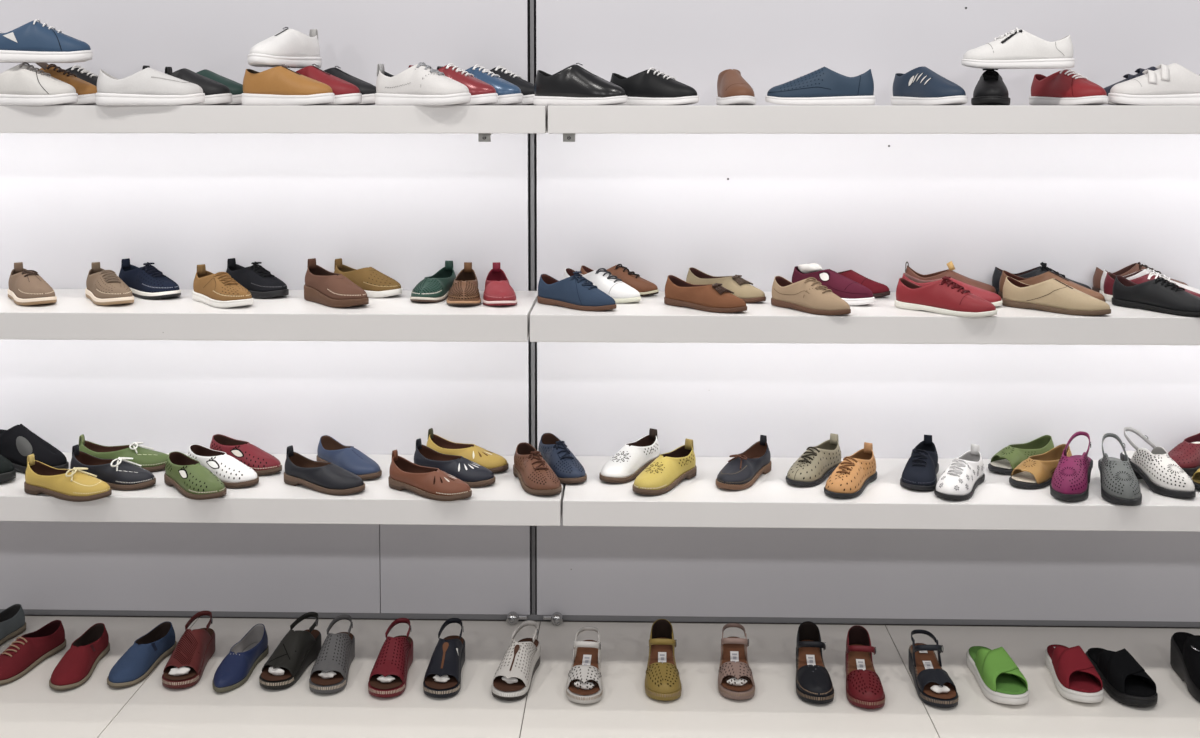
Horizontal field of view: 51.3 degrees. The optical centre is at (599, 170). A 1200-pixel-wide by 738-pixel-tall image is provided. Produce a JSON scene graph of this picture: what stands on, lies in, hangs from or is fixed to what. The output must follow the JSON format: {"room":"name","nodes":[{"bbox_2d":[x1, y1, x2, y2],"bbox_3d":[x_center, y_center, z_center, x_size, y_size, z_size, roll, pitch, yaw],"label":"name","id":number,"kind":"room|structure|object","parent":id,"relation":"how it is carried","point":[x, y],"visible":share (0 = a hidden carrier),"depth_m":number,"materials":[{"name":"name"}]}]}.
{"room":"shoe store","nodes":[
{"label":"shoe store","id":0,"kind":"room"},
{"bbox_2d":[0,0,1199,621],"bbox_3d":[0.191,0.235,3.498,6.200,2.074,0.061,0,3,1],"label":"wall","id":1,"kind":"structure","parent":0,"point":[758,208],"depth_m":3.48,"materials":[{"name":"paint"}]},
{"bbox_2d":[0,289,537,341],"bbox_3d":[-1.544,0.377,3.320,2.740,0.068,0.399,0,3,1],"label":"wall shelf","id":2,"kind":"object","parent":1,"relation":"attached to","point":[74,316],"visible":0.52,"depth_m":3.11,"materials":[{"name":"white laminate"}]},
{"bbox_2d":[8,262,56,305],"bbox_3d":[-1.502,0.298,3.296,0.092,0.091,0.251,-2,4,-38],"label":"shoe","id":3,"kind":"object","parent":2,"relation":"on","point":[26,287],"visible":1,"depth_m":3.24,"materials":[{"name":"rubber"}]},
{"bbox_2d":[85,262,133,304],"bbox_3d":[-1.299,0.298,3.299,0.092,0.091,0.251,-2,4,-35],"label":"shoe","id":4,"kind":"object","parent":2,"relation":"on","point":[104,287],"visible":1,"depth_m":3.24,"materials":[{"name":"rubber"}]},
{"bbox_2d":[119,258,180,298],"bbox_3d":[-1.227,0.293,3.395,0.251,0.091,0.092,3,4,41],"label":"shoe","id":5,"kind":"object","parent":2,"relation":"on","point":[145,282],"visible":0.97,"depth_m":3.35,"materials":[{"name":"fabric"}]},
{"bbox_2d":[192,264,253,307],"bbox_3d":[-0.987,0.300,3.259,0.093,0.091,0.252,-3,4,-43],"label":"shoe","id":6,"kind":"object","parent":2,"relation":"on","point":[219,290],"visible":1,"depth_m":3.21,"materials":[{"name":"leather"}]},
{"bbox_2d":[226,258,288,297],"bbox_3d":[-0.939,0.292,3.407,0.240,0.091,0.092,3,4,40],"label":"shoe","id":7,"kind":"object","parent":2,"relation":"on","point":[256,279],"visible":0.91,"depth_m":3.36,"materials":[{"name":"rubber"}]},
{"bbox_2d":[304,258,368,307],"bbox_3d":[-0.690,0.292,3.258,0.092,0.107,0.251,-3,4,-43],"label":"slip","id":8,"kind":"object","parent":2,"relation":"on","point":[322,286],"visible":1,"depth_m":3.22,"materials":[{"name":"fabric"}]},
{"bbox_2d":[334,258,401,297],"bbox_3d":[-0.637,0.292,3.412,0.232,0.091,0.092,2,4,34],"label":"shoe","id":9,"kind":"object","parent":2,"relation":"on","point":[376,284],"visible":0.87,"depth_m":3.37,"materials":[{"name":"rubber"}]},
{"bbox_2d":[410,260,455,301],"bbox_3d":[-0.442,0.297,3.356,0.090,0.087,0.230,1,3,15],"label":"shoe","id":10,"kind":"object","parent":2,"relation":"on","point":[436,287],"visible":0.98,"depth_m":3.30,"materials":[{"name":"rubber"}]},
{"bbox_2d":[447,262,480,304],"bbox_3d":[-0.356,0.300,3.305,0.090,0.087,0.249,0,3,-2],"label":"shoe","id":11,"kind":"object","parent":2,"relation":"on","point":[464,290],"visible":1,"depth_m":3.24,"materials":[{"name":"rubber"}]},
{"bbox_2d":[482,262,516,305],"bbox_3d":[-0.267,0.300,3.304,0.090,0.087,0.249,0,3,-7],"label":"shoe","id":12,"kind":"object","parent":2,"relation":"on","point":[498,290],"visible":1,"depth_m":3.23,"materials":[{"name":"rubber"}]},
{"bbox_2d":[0,105,547,132],"bbox_3d":[-1.521,-0.138,3.293,2.786,0.068,0.399,0,3,1],"label":"wall shelf","id":13,"kind":"object","parent":1,"relation":"attached to","point":[13,118],"visible":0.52,"depth_m":3.08,"materials":[{"name":"white laminate"}]},
{"bbox_2d":[0,62,77,104],"bbox_3d":[-1.432,-0.217,3.118,0.260,0.107,0.095,0,3,6],"label":"sneaker","id":14,"kind":"object","parent":13,"relation":"on","point":[21,84],"visible":0.98,"depth_m":3.08,"materials":[{"name":"leather"}]},
{"bbox_2d":[0,19,92,62],"bbox_3d":[-1.402,-0.324,3.117,0.260,0.107,0.095,0,3,-5],"label":"sneaker","id":15,"kind":"object","parent":14,"relation":"on","point":[34,41],"visible":1,"depth_m":3.08,"materials":[{"name":"rubber"}]},
{"bbox_2d":[36,63,96,104],"bbox_3d":[-1.412,-0.230,3.227,0.260,0.123,0.095,0,3,9],"label":"sneaker","id":16,"kind":"object","parent":13,"relation":"on","point":[86,91],"visible":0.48,"depth_m":3.19,"materials":[{"name":"leather"}]},
{"bbox_2d":[95,67,204,104],"bbox_3d":[-1.117,-0.209,3.106,0.260,0.094,0.095,0,3,-7],"label":"sneaker","id":17,"kind":"object","parent":13,"relation":"on","point":[148,86],"visible":1,"depth_m":3.07,"materials":[{"name":"leather"}]},
{"bbox_2d":[142,65,231,104],"bbox_3d":[-1.074,-0.222,3.242,0.260,0.104,0.095,1,3,17],"label":"shoe","id":18,"kind":"object","parent":13,"relation":"on","point":[216,93],"visible":0.48,"depth_m":3.20,"materials":[{"name":"leather"}]},
{"bbox_2d":[241,64,334,104],"bbox_3d":[-0.784,-0.215,3.134,0.260,0.103,0.095,1,3,21],"label":"shoe","id":19,"kind":"object","parent":13,"relation":"on","point":[279,85],"visible":0.99,"depth_m":3.10,"materials":[{"name":"leather"}]},
{"bbox_2d":[247,27,321,67],"bbox_3d":[-0.812,-0.319,3.224,0.095,0.104,0.260,1,3,26],"label":"sneaker","id":20,"kind":"object","parent":19,"relation":"on","point":[292,48],"visible":1,"depth_m":3.19,"materials":[{"name":"leather"}]},
{"bbox_2d":[296,64,361,104],"bbox_3d":[-0.728,-0.222,3.222,0.260,0.106,0.095,1,3,26],"label":"shoe","id":21,"kind":"object","parent":13,"relation":"on","point":[346,93],"visible":0.48,"depth_m":3.17,"materials":[{"name":"rubber"}]},
{"bbox_2d":[324,66,375,104],"bbox_3d":[-0.691,-0.226,3.320,0.260,0.105,0.095,2,3,31],"label":"shoe","id":22,"kind":"object","parent":13,"relation":"on","point":[368,91],"visible":0.35,"depth_m":3.26,"materials":[{"name":"rubber"}]},
{"bbox_2d":[375,62,470,104],"bbox_3d":[-0.441,-0.216,3.099,0.260,0.107,0.095,1,3,22],"label":"sneaker","id":23,"kind":"object","parent":13,"relation":"on","point":[419,84],"visible":0.98,"depth_m":3.07,"materials":[{"name":"leather"}]},
{"bbox_2d":[408,63,497,104],"bbox_3d":[-0.381,-0.221,3.205,0.260,0.107,0.095,1,3,25],"label":"sneaker","id":24,"kind":"object","parent":13,"relation":"on","point":[482,93],"visible":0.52,"depth_m":3.15,"materials":[{"name":"leather"}]},
{"bbox_2d":[437,65,522,104],"bbox_3d":[-0.321,-0.226,3.291,0.260,0.107,0.095,2,3,27],"label":"sneaker","id":25,"kind":"object","parent":13,"relation":"on","point":[508,93],"visible":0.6,"depth_m":3.23,"materials":[{"name":"leather"}]},
{"bbox_2d":[490,66,534,104],"bbox_3d":[-0.270,-0.230,3.381,0.257,0.107,0.095,2,3,27],"label":"sneaker","id":26,"kind":"object","parent":13,"relation":"on","point":[527,88],"visible":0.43,"depth_m":3.33,"materials":[{"name":"rubber"}]},
{"bbox_2d":[0,452,565,525],"bbox_3d":[-1.504,0.840,3.344,2.821,0.064,0.399,0,3,1],"label":"wall shelf","id":27,"kind":"object","parent":1,"relation":"attached to","point":[504,501],"visible":0.5,"depth_m":3.13,"materials":[{"name":"white laminate"}]},
{"bbox_2d":[0,424,68,472],"bbox_3d":[-1.551,0.746,3.385,0.269,0.117,0.094,1,3,25],"label":"slip","id":28,"kind":"object","parent":27,"relation":"on","point":[17,442],"visible":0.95,"depth_m":3.35,"materials":[{"name":"leather"}]},
{"bbox_2d":[24,454,111,501],"bbox_3d":[-1.344,0.771,3.153,0.250,0.091,0.091,1,3,20],"label":"shoe","id":29,"kind":"object","parent":27,"relation":"on","point":[74,485],"visible":1,"depth_m":3.13,"materials":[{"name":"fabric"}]},
{"bbox_2d":[70,444,155,490],"bbox_3d":[-1.266,0.767,3.244,0.250,0.091,0.091,1,3,19],"label":"shoe","id":30,"kind":"object","parent":27,"relation":"on","point":[119,473],"visible":0.87,"depth_m":3.21,"materials":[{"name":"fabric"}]},
{"bbox_2d":[79,434,167,471],"bbox_3d":[-1.284,0.760,3.379,0.255,0.091,0.091,0,3,2],"label":"shoe","id":31,"kind":"object","parent":27,"relation":"on","point":[150,460],"visible":0.71,"depth_m":3.35,"materials":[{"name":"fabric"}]},
{"bbox_2d":[164,451,226,499],"bbox_3d":[-1.036,0.777,3.191,0.091,0.076,0.250,-3,4,-43],"label":"shoe","id":32,"kind":"object","parent":27,"relation":"on","point":[194,481],"visible":1,"depth_m":3.15,"materials":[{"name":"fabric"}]},
{"bbox_2d":[187,444,258,487],"bbox_3d":[-0.993,0.773,3.278,0.251,0.076,0.091,2,4,35],"label":"shoe","id":33,"kind":"object","parent":27,"relation":"on","point":[233,473],"visible":0.86,"depth_m":3.24,"materials":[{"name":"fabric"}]},
{"bbox_2d":[210,434,281,475],"bbox_3d":[-0.962,0.767,3.383,0.251,0.076,0.091,2,4,33],"label":"shoe","id":34,"kind":"object","parent":27,"relation":"on","point":[260,461],"visible":0.83,"depth_m":3.35,"materials":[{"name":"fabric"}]},
{"bbox_2d":[284,445,364,494],"bbox_3d":[-0.711,0.768,3.216,0.251,0.091,0.091,2,3,30],"label":"slip","id":35,"kind":"object","parent":27,"relation":"on","point":[329,478],"visible":1,"depth_m":3.19,"materials":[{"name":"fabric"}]},
{"bbox_2d":[317,435,381,479],"bbox_3d":[-0.676,0.768,3.354,0.091,0.076,0.251,-3,4,-45],"label":"slip","id":36,"kind":"object","parent":27,"relation":"on","point":[349,458],"visible":0.91,"depth_m":3.32,"materials":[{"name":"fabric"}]},
{"bbox_2d":[388,450,471,500],"bbox_3d":[-0.433,0.770,3.171,0.254,0.091,0.092,2,4,33],"label":"shoe","id":37,"kind":"object","parent":27,"relation":"on","point":[436,484],"visible":1,"depth_m":3.14,"materials":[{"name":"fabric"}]},
{"bbox_2d":[414,438,494,486],"bbox_3d":[-0.385,0.765,3.281,0.254,0.091,0.092,2,4,32],"label":"shoe","id":38,"kind":"object","parent":27,"relation":"on","point":[471,473],"visible":0.87,"depth_m":3.25,"materials":[{"name":"leather"}]},
{"bbox_2d":[426,428,508,472],"bbox_3d":[-0.363,0.759,3.396,0.254,0.091,0.092,2,3,27],"label":"shoe","id":39,"kind":"object","parent":27,"relation":"on","point":[494,462],"visible":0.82,"depth_m":3.37,"materials":[{"name":"leather"}]},
{"bbox_2d":[513,442,561,494],"bbox_3d":[-0.167,0.769,3.241,0.091,0.087,0.250,-1,3,-19],"label":"shoe","id":40,"kind":"object","parent":27,"relation":"on","point":[535,476],"visible":1,"depth_m":3.19,"materials":[{"name":"leather"}]},
{"bbox_2d":[538,433,586,483],"bbox_3d":[-0.105,0.764,3.339,0.091,0.087,0.250,-1,3,-20],"label":"shoe","id":41,"kind":"object","parent":27,"relation":"on","point":[554,451],"visible":0.94,"depth_m":3.29,"materials":[{"name":"leather"}]},
{"bbox_2d":[530,0,535,613],"bbox_3d":[-0.188,0.235,3.504,0.010,2.074,0.036,0,3,1],"label":"trim","id":42,"kind":"structure","parent":1,"relation":"attached to","point":[532,2],"depth_m":3.49,"materials":[{"name":"paint"}]},
{"bbox_2d":[0,609,1199,626],"bbox_3d":[0.191,1.264,3.546,6.200,0.015,0.040,0,3,1],"label":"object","id":43,"kind":"structure","parent":1,"relation":"attached to","point":[380,615],"depth_m":3.53,"materials":[{"name":"paint"}]},
{"bbox_2d":[530,291,1199,344],"bbox_3d":[1.558,0.381,3.239,3.454,0.068,0.399,0,3,1],"label":"wall shelf","id":44,"kind":"object","parent":1,"relation":"attached to","point":[647,320],"visible":0.72,"depth_m":3.07,"materials":[{"name":"white laminate"}]},
{"bbox_2d":[537,271,616,310],"bbox_3d":[-0.061,0.302,3.204,0.253,0.092,0.084,3,4,41],"label":"shoe","id":45,"kind":"object","parent":44,"relation":"on","point":[572,292],"visible":1,"depth_m":3.17,"materials":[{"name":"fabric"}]},
{"bbox_2d":[563,268,640,302],"bbox_3d":[0.002,0.300,3.326,0.254,0.084,0.084,2,4,39],"label":"shoe","id":46,"kind":"object","parent":44,"relation":"on","point":[603,279],"visible":0.66,"depth_m":3.28,"materials":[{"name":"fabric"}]},
{"bbox_2d":[580,264,658,296],"bbox_3d":[0.049,0.295,3.416,0.230,0.084,0.084,1,3,21],"label":"shoe","id":47,"kind":"object","parent":44,"relation":"on","point":[644,287],"visible":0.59,"depth_m":3.38,"materials":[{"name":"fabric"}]},
{"bbox_2d":[664,275,746,312],"bbox_3d":[0.267,0.313,3.179,0.253,0.074,0.084,3,4,44],"label":"loafer","id":48,"kind":"object","parent":44,"relation":"on","point":[716,298],"visible":1,"depth_m":3.15,"materials":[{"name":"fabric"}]},
{"bbox_2d":[686,267,765,302],"bbox_3d":[0.334,0.305,3.334,0.253,0.074,0.084,3,4,43],"label":"loafer","id":49,"kind":"object","parent":44,"relation":"on","point":[741,288],"visible":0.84,"depth_m":3.29,"materials":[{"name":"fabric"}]},
{"bbox_2d":[771,276,850,314],"bbox_3d":[0.530,0.309,3.149,0.084,0.084,0.254,-2,4,-36],"label":"shoe","id":50,"kind":"object","parent":44,"relation":"on","point":[808,295],"visible":1,"depth_m":3.12,"materials":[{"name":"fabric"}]},
{"bbox_2d":[792,266,874,304],"bbox_3d":[0.611,0.302,3.292,0.087,0.084,0.258,-3,4,-42],"label":"sneaker","id":51,"kind":"object","parent":44,"relation":"on","point":[850,291],"visible":0.71,"depth_m":3.24,"materials":[{"name":"leather"}]},
{"bbox_2d":[895,276,996,316],"bbox_3d":[0.861,0.307,3.123,0.268,0.090,0.087,3,4,42],"label":"shoe","id":52,"kind":"object","parent":44,"relation":"on","point":[945,297],"visible":1,"depth_m":3.10,"materials":[{"name":"leather"}]},
{"bbox_2d":[905,261,996,293],"bbox_3d":[0.943,0.291,3.369,0.244,0.097,0.084,1,3,14],"label":"shoe","id":53,"kind":"object","parent":44,"relation":"on","point":[908,270],"visible":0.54,"depth_m":3.35,"materials":[{"name":"fabric"}]},
{"bbox_2d":[998,270,1105,301],"bbox_3d":[1.183,0.304,3.279,0.272,0.081,0.084,2,4,36],"label":"shoe","id":54,"kind":"object","parent":44,"relation":"on","point":[1048,275],"visible":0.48,"depth_m":3.27,"materials":[{"name":"fabric"}]},
{"bbox_2d":[1002,276,1110,315],"bbox_3d":[1.145,0.311,3.143,0.276,0.081,0.084,3,4,44],"label":"shoe","id":55,"kind":"object","parent":44,"relation":"on","point":[1053,295],"visible":1,"depth_m":3.12,"materials":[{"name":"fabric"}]},
{"bbox_2d":[1112,275,1199,316],"bbox_3d":[1.416,0.310,3.139,0.084,0.084,0.275,-2,4,-35],"label":"shoe","id":56,"kind":"object","parent":44,"relation":"on","point":[1161,295],"visible":1,"depth_m":3.12,"materials":[{"name":"leather"}]},
{"bbox_2d":[548,105,1199,133],"bbox_3d":[1.581,-0.133,3.212,3.408,0.068,0.399,0,3,1],"label":"wall shelf","id":57,"kind":"object","parent":1,"relation":"attached to","point":[629,119],"visible":1,"depth_m":3.04,"materials":[{"name":"white laminate"}]},
{"bbox_2d":[533,63,627,104],"bbox_3d":[-0.051,-0.217,3.129,0.260,0.106,0.090,2,3,28],"label":"sneaker","id":58,"kind":"object","parent":57,"relation":"on","point":[572,85],"visible":0.99,"depth_m":3.10,"materials":[{"name":"leather"}]},
{"bbox_2d":[610,68,698,104],"bbox_3d":[0.134,-0.214,3.176,0.260,0.095,0.090,2,4,35],"label":"sneaker","id":59,"kind":"object","parent":57,"relation":"on","point":[647,87],"visible":0.88,"depth_m":3.14,"materials":[{"name":"leather"}]},
{"bbox_2d":[716,69,755,104],"bbox_3d":[0.342,-0.213,3.181,0.088,0.093,0.260,0,3,-2],"label":"shoe","id":60,"kind":"object","parent":57,"relation":"on","point":[732,89],"visible":0.98,"depth_m":3.10,"materials":[{"name":"leather"}]},
{"bbox_2d":[765,67,874,104],"bbox_3d":[0.547,-0.211,3.108,0.270,0.096,0.088,1,3,12],"label":"sneaker","id":61,"kind":"object","parent":57,"relation":"on","point":[822,86],"visible":0.98,"depth_m":3.08,"materials":[{"name":"rubber"}]},
{"bbox_2d":[891,66,967,104],"bbox_3d":[0.829,-0.214,3.158,0.090,0.099,0.260,-1,3,-23],"label":"sneaker","id":62,"kind":"object","parent":57,"relation":"on","point":[922,85],"visible":1,"depth_m":3.12,"materials":[{"name":"rubber"}]},
{"bbox_2d":[971,69,1010,104],"bbox_3d":[0.989,-0.213,3.158,0.094,0.096,0.260,1,3,19],"label":"shoe","id":63,"kind":"object","parent":57,"relation":"on","point":[990,89],"visible":0.98,"depth_m":3.07,"materials":[{"name":"leather"}]},
{"bbox_2d":[961,28,1074,68],"bbox_3d":[1.032,-0.303,3.089,0.270,0.101,0.092,0,3,9],"label":"sneaker","id":64,"kind":"object","parent":63,"relation":"on","point":[1019,49],"visible":1,"depth_m":3.06,"materials":[{"name":"leather"}]},
{"bbox_2d":[1029,68,1108,104],"bbox_3d":[1.179,-0.212,3.154,0.095,0.093,0.260,-1,3,-17],"label":"sneaker","id":65,"kind":"object","parent":57,"relation":"on","point":[1063,87],"visible":0.98,"depth_m":3.11,"materials":[{"name":"rubber"}]},
{"bbox_2d":[1108,63,1199,104],"bbox_3d":[1.395,-0.214,3.096,0.270,0.105,0.095,0,3,1],"label":"sneaker","id":66,"kind":"object","parent":57,"relation":"on","point":[1171,84],"visible":0.99,"depth_m":3.07,"materials":[{"name":"leather"}]},
{"bbox_2d":[563,456,1199,531],"bbox_3d":[1.598,0.844,3.262,3.373,0.064,0.399,0,3,1],"label":"wall shelf","id":67,"kind":"object","parent":1,"relation":"attached to","point":[770,502],"visible":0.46,"depth_m":3.10,"materials":[{"name":"white laminate"}]},
{"bbox_2d":[599,428,659,482],"bbox_3d":[0.082,0.761,3.341,0.092,0.093,0.253,2,4,35],"label":"shoe","id":68,"kind":"object","parent":67,"relation":"on","point":[632,458],"visible":0.99,"depth_m":3.31,"materials":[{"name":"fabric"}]},
{"bbox_2d":[632,438,696,494],"bbox_3d":[0.169,0.766,3.238,0.092,0.093,0.253,2,4,37],"label":"shoe","id":69,"kind":"object","parent":67,"relation":"on","point":[669,469],"visible":1,"depth_m":3.21,"materials":[{"name":"leather"}]},
{"bbox_2d":[716,435,771,489],"bbox_3d":[0.380,0.765,3.282,0.091,0.091,0.250,2,4,33],"label":"shoe","id":70,"kind":"object","parent":67,"relation":"on","point":[742,471],"visible":1,"depth_m":3.25,"materials":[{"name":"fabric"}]},
{"bbox_2d":[786,433,841,485],"bbox_3d":[0.570,0.764,3.309,0.092,0.089,0.248,2,4,38],"label":"shoe","id":71,"kind":"object","parent":67,"relation":"on","point":[818,462],"visible":0.99,"depth_m":3.27,"materials":[{"name":"leather"}]},
{"bbox_2d":[824,442,876,497],"bbox_3d":[0.648,0.769,3.216,0.092,0.089,0.248,2,4,34],"label":"shoe","id":72,"kind":"object","parent":67,"relation":"on","point":[850,478],"visible":1,"depth_m":3.18,"materials":[{"name":"leather"}]},
{"bbox_2d":[900,435,938,489],"bbox_3d":[0.847,0.766,3.284,0.094,0.089,0.248,1,3,23],"label":"shoe","id":73,"kind":"object","parent":67,"relation":"on","point":[920,471],"visible":0.99,"depth_m":3.23,"materials":[{"name":"rubber"}]},
{"bbox_2d":[934,444,984,499],"bbox_3d":[0.920,0.770,3.202,0.091,0.089,0.248,2,3,29],"label":"shoe","id":74,"kind":"object","parent":67,"relation":"on","point":[960,479],"visible":1,"depth_m":3.16,"materials":[{"name":"rubber"}]},
{"bbox_2d":[988,435,1053,474],"bbox_3d":[1.145,0.768,3.390,0.233,0.074,0.092,-2,3,-29],"label":"open-toe shoe","id":75,"kind":"object","parent":67,"relation":"on","point":[1008,458],"visible":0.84,"depth_m":3.37,"materials":[{"name":"rubber"}]},
{"bbox_2d":[1009,444,1071,488],"bbox_3d":[1.161,0.773,3.280,0.251,0.074,0.092,-2,4,-38],"label":"sandal","id":76,"kind":"object","parent":67,"relation":"on","point":[1035,472],"visible":0.81,"depth_m":3.24,"materials":[{"name":"leather"}]},
{"bbox_2d":[1050,431,1092,500],"bbox_3d":[1.207,0.753,3.186,0.092,0.125,0.247,2,4,32],"label":"shoe","id":77,"kind":"object","parent":67,"relation":"on","point":[1070,481],"visible":1,"depth_m":3.13,"materials":[{"name":"rubber"}]},
{"bbox_2d":[1098,433,1141,505],"bbox_3d":[1.309,0.754,3.156,0.092,0.125,0.247,1,3,13],"label":"shoe","id":78,"kind":"object","parent":67,"relation":"on","point":[1120,485],"visible":1,"depth_m":3.10,"materials":[{"name":"leather"}]},
{"bbox_2d":[1120,427,1195,497],"bbox_3d":[1.435,0.751,3.218,0.092,0.125,0.247,-1,3,-15],"label":"shoe","id":79,"kind":"object","parent":67,"relation":"on","point":[1162,474],"visible":0.98,"depth_m":3.18,"materials":[{"name":"leather"}]},
{"bbox_2d":[1168,433,1199,475],"bbox_3d":[1.606,0.753,3.374,0.238,0.104,0.092,-2,3,-30],"label":"shoe","id":80,"kind":"object","parent":67,"relation":"on","point":[1186,454],"visible":0.8,"depth_m":3.33,"materials":[{"name":"leather"}]},
{"bbox_2d":[0,615,1199,737],"bbox_3d":[-0.231,1.417,1.240,5.821,0.050,4.715,0,3,1],"label":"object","id":81,"kind":"structure","parent":0,"point":[29,708],"depth_m":3.08,"materials":[{"name":"tile"}]},
{"bbox_2d":[0,604,25,645],"bbox_3d":[-1.649,1.246,3.359,0.093,0.070,0.268,1,3,16],"label":"shoe","id":82,"kind":"object","parent":81,"relation":"on","point":[12,619],"visible":1,"depth_m":3.43,"materials":[{"name":"fabric"}]},
{"bbox_2d":[0,620,65,684],"bbox_3d":[-1.496,1.248,3.249,0.093,0.077,0.274,1,3,18],"label":"shoe","id":83,"kind":"object","parent":81,"relation":"on","point":[29,650],"visible":1,"depth_m":3.24,"materials":[{"name":"fabric"}]},
{"bbox_2d":[49,623,109,690],"bbox_3d":[-1.340,1.253,3.227,0.093,0.070,0.268,0,3,2],"label":"espadrille","id":84,"kind":"object","parent":81,"relation":"on","point":[75,668],"visible":1,"depth_m":3.19,"materials":[{"name":"fabric"}]},
{"bbox_2d":[107,621,176,687],"bbox_3d":[-1.185,1.252,3.240,0.093,0.070,0.268,1,3,13],"label":"espadrille","id":85,"kind":"object","parent":81,"relation":"on","point":[137,663],"visible":1,"depth_m":3.21,"materials":[{"name":"fabric"}]},
{"bbox_2d":[162,610,214,688],"bbox_3d":[-1.055,1.234,3.223,0.094,0.106,0.248,0,3,2],"label":"sandal","id":86,"kind":"object","parent":81,"relation":"on","point":[194,649],"visible":1,"depth_m":3.19,"materials":[{"name":"leather"}]},
{"bbox_2d":[212,624,268,691],"bbox_3d":[-0.924,1.251,3.215,0.084,0.074,0.266,1,3,10],"label":"loafer","id":87,"kind":"object","parent":81,"relation":"on","point":[236,668],"visible":1,"depth_m":3.18,"materials":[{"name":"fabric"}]},
{"bbox_2d":[259,612,320,688],"bbox_3d":[-0.793,1.235,3.217,0.094,0.106,0.248,1,3,16],"label":"sandal","id":88,"kind":"object","parent":81,"relation":"on","point":[298,649],"visible":1,"depth_m":3.19,"materials":[{"name":"leather"}]},
{"bbox_2d":[309,614,354,693],"bbox_3d":[-0.678,1.236,3.196,0.094,0.106,0.248,0,3,3],"label":"sandal","id":89,"kind":"object","parent":81,"relation":"on","point":[336,654],"visible":1,"depth_m":3.15,"materials":[{"name":"leather"}]},
{"bbox_2d":[368,618,412,697],"bbox_3d":[-0.525,1.237,3.175,0.094,0.106,0.248,0,3,5],"label":"sandal","id":90,"kind":"object","parent":81,"relation":"on","point":[395,657],"visible":1,"depth_m":3.13,"materials":[{"name":"leather"}]},
{"bbox_2d":[423,618,464,697],"bbox_3d":[-0.388,1.237,3.175,0.094,0.106,0.248,0,3,5],"label":"sandal","id":91,"kind":"object","parent":81,"relation":"on","point":[448,656],"visible":0.99,"depth_m":3.13,"materials":[{"name":"leather"}]},
{"bbox_2d":[491,620,539,699],"bbox_3d":[-0.206,1.238,3.161,0.094,0.106,0.248,1,3,14],"label":"sandal","id":92,"kind":"object","parent":81,"relation":"on","point":[521,660],"visible":0.99,"depth_m":3.12,"materials":[{"name":"leather"}]},
{"bbox_2d":[566,626,602,703],"bbox_3d":[-0.033,1.239,3.146,0.092,0.106,0.253,0,3,5],"label":"sandal","id":93,"kind":"object","parent":81,"relation":"on","point":[586,666],"visible":1,"depth_m":3.10,"materials":[{"name":"leather"}]},
{"bbox_2d":[645,619,681,700],"bbox_3d":[0.160,1.236,3.162,0.092,0.110,0.253,0,3,3],"label":"shoe","id":94,"kind":"object","parent":81,"relation":"on","point":[662,679],"visible":1,"depth_m":3.12,"materials":[{"name":"leather"}]},
{"bbox_2d":[718,623,754,699],"bbox_3d":[0.344,1.238,3.167,0.092,0.106,0.253,0,3,5],"label":"sandal","id":95,"kind":"object","parent":81,"relation":"on","point":[733,660],"visible":0.99,"depth_m":3.12,"materials":[{"name":"leather"}]},
{"bbox_2d":[796,621,833,703],"bbox_3d":[0.536,1.237,3.146,0.092,0.110,0.253,0,3,5],"label":"shoe","id":96,"kind":"object","parent":81,"relation":"on","point":[814,684],"visible":1,"depth_m":3.11,"materials":[{"name":"leather"}]},
{"bbox_2d":[845,625,884,708],"bbox_3d":[0.657,1.238,3.121,0.092,0.110,0.253,0,3,6],"label":"shoe","id":97,"kind":"object","parent":81,"relation":"on","point":[864,688],"visible":1,"depth_m":3.08,"materials":[{"name":"leather"}]},
{"bbox_2d":[908,629,958,707],"bbox_3d":[0.830,1.240,3.127,0.092,0.106,0.253,0,3,1],"label":"sandal","id":98,"kind":"object","parent":81,"relation":"on","point":[926,671],"visible":1,"depth_m":3.09,"materials":[{"name":"leather"}]},
{"bbox_2d":[966,646,1028,704],"bbox_3d":[0.995,1.247,3.145,0.103,0.089,0.271,0,3,-2],"label":"sandal","id":99,"kind":"object","parent":81,"relation":"on","point":[996,674],"visible":1,"depth_m":3.09,"materials":[{"name":"rubber"}]},
{"bbox_2d":[1045,644,1103,702],"bbox_3d":[1.191,1.247,3.154,0.103,0.089,0.271,0,3,4],"label":"sandal","id":100,"kind":"object","parent":81,"relation":"on","point":[1074,676],"visible":1,"depth_m":3.09,"materials":[{"name":"rubber"}]},
{"bbox_2d":[1085,648,1157,706],"bbox_3d":[1.302,1.248,3.135,0.103,0.089,0.271,0,3,-3],"label":"sandal","id":101,"kind":"object","parent":81,"relation":"on","point":[1123,678],"visible":0.95,"depth_m":3.08,"materials":[{"name":"rubber"}]},
{"bbox_2d":[1170,632,1199,701],"bbox_3d":[1.510,1.233,3.129,0.102,0.120,0.270,0,3,3],"label":"slide","id":102,"kind":"object","parent":81,"relation":"on","point":[1184,646],"visible":1,"depth_m":3.13,"materials":[{"name":"leather"}]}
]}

